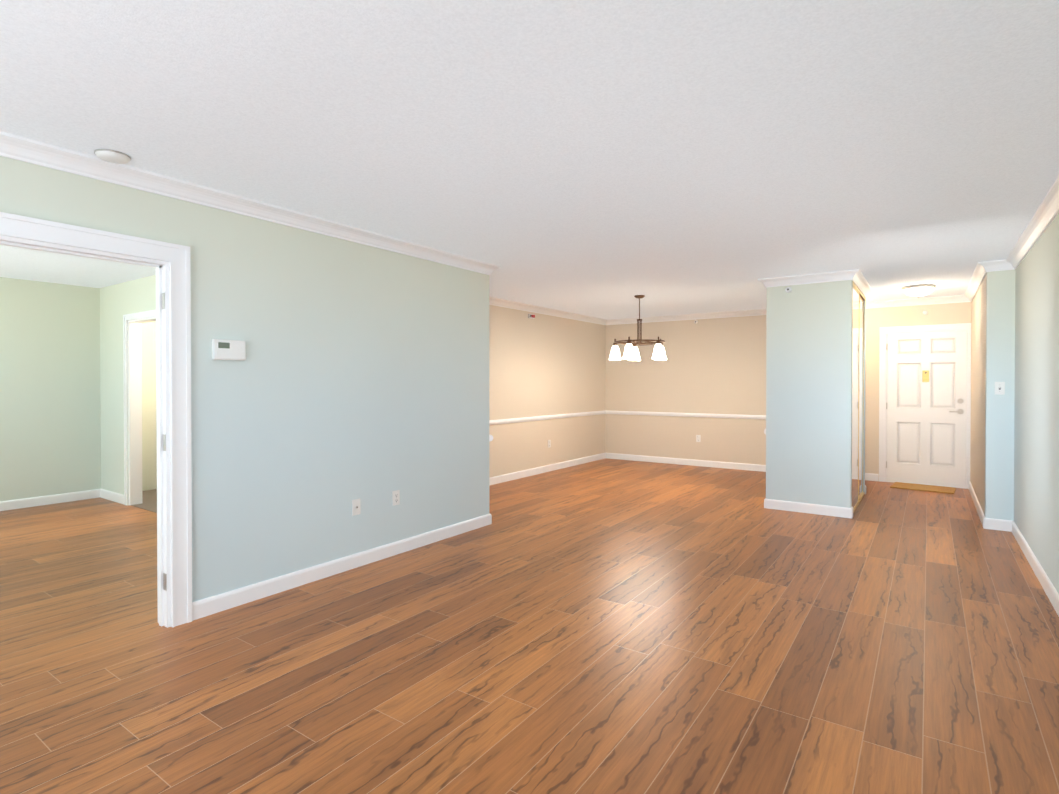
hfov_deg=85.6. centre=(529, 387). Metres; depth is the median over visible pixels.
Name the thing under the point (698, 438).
outlet
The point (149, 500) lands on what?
floor
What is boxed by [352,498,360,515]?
jack
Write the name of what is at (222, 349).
thermostat
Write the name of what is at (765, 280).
crown molding
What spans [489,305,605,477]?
wall
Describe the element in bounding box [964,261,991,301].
crown molding
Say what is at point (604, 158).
ceiling
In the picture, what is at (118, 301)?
wall
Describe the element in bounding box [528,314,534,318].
fire alarm strobe
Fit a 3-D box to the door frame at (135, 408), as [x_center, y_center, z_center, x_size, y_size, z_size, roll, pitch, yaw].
[-4.062,0.251,6.104,0.890,2.095,0.146,0,1,35]
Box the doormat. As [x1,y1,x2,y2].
[890,482,955,493]
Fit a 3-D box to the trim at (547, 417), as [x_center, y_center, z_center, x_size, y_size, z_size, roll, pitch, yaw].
[-0.035,0.458,8.200,0.026,0.064,4.900,0,1,35]
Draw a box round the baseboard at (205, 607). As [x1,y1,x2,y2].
[0,453,1058,620]
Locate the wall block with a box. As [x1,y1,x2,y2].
[766,280,865,507]
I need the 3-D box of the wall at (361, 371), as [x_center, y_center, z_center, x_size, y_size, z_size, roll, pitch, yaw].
[-2.126,0.095,3.058,0.120,2.460,5.920,0,1,35]
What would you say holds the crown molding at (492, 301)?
attached to the wall at (542, 365)
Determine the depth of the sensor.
5.99 m
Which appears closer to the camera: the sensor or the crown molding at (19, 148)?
the crown molding at (19, 148)
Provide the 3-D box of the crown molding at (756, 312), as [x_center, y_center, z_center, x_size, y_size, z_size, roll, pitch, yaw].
[2.726,-1.144,9.203,3.210,0.088,0.072,0,1,35]
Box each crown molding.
[0,131,499,275]
[489,297,607,324]
[608,309,765,324]
[758,278,767,287]
[768,270,847,286]
[848,269,872,302]
[866,295,963,308]
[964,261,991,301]
[1000,176,1058,270]
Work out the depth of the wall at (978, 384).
6.09 m
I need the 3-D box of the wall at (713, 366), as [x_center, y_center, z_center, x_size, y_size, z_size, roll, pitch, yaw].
[3.466,0.045,8.814,5.300,2.460,0.120,0,1,35]
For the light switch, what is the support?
attached to the wall at (999, 408)
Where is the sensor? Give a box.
[785,287,791,292]
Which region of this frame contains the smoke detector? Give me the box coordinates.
[94,149,130,163]
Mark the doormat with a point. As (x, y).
(928, 488)
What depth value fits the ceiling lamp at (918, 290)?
6.51 m
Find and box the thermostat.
[212,339,245,360]
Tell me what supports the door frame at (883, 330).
attached to the wall at (713, 366)
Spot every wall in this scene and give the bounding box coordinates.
[0,156,488,601]
[0,277,156,500]
[100,275,155,494]
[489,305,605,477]
[605,302,970,480]
[970,275,985,514]
[985,270,1014,520]
[1014,213,1058,593]
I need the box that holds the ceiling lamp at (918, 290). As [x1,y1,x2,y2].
[901,284,935,297]
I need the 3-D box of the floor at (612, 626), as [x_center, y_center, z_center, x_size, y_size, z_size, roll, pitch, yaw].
[-0.833,1.356,5.228,8.910,0.100,10.940,0,1,35]
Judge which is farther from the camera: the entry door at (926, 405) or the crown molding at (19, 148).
the entry door at (926, 405)
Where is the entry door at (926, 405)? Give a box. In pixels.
[886,330,966,486]
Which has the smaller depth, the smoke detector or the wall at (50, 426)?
the smoke detector
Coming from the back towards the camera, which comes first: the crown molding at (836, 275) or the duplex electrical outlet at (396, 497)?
the crown molding at (836, 275)
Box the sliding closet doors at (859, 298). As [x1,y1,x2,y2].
[852,282,865,512]
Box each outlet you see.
[392,490,399,505]
[696,435,700,441]
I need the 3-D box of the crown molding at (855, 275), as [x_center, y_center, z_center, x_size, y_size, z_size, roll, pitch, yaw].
[3.675,-1.119,6.297,0.072,0.088,1.694,0,1,35]
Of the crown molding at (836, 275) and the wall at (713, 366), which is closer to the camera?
the crown molding at (836, 275)
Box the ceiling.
[0,0,1058,319]
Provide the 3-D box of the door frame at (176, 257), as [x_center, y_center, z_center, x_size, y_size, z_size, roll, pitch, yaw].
[-2.464,0.272,2.576,0.172,2.115,1.700,0,1,35]
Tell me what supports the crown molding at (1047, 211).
attached to the wall at (1036, 463)
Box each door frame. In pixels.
[0,212,191,627]
[123,310,155,505]
[879,323,970,488]
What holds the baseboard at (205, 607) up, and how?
attached to the wall at (361, 371)
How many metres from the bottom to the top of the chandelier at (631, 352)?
0.815 m
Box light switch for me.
[995,382,1004,394]
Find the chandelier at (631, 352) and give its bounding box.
[609,295,666,360]
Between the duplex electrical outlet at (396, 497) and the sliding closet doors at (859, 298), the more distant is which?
the sliding closet doors at (859, 298)
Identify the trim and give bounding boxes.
[489,410,605,424]
[606,410,765,419]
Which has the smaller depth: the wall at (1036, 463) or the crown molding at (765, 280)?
the wall at (1036, 463)
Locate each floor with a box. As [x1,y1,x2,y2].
[0,458,1058,793]
[131,489,156,512]
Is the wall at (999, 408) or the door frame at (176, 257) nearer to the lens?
the door frame at (176, 257)
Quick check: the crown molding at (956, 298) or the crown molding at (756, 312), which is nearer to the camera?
the crown molding at (956, 298)
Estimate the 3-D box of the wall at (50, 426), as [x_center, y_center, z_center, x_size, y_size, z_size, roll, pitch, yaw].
[-5.873,0.072,5.675,0.120,2.460,5.920,0,1,35]
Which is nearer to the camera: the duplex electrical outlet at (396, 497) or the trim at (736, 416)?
the duplex electrical outlet at (396, 497)
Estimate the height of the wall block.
2.460 m

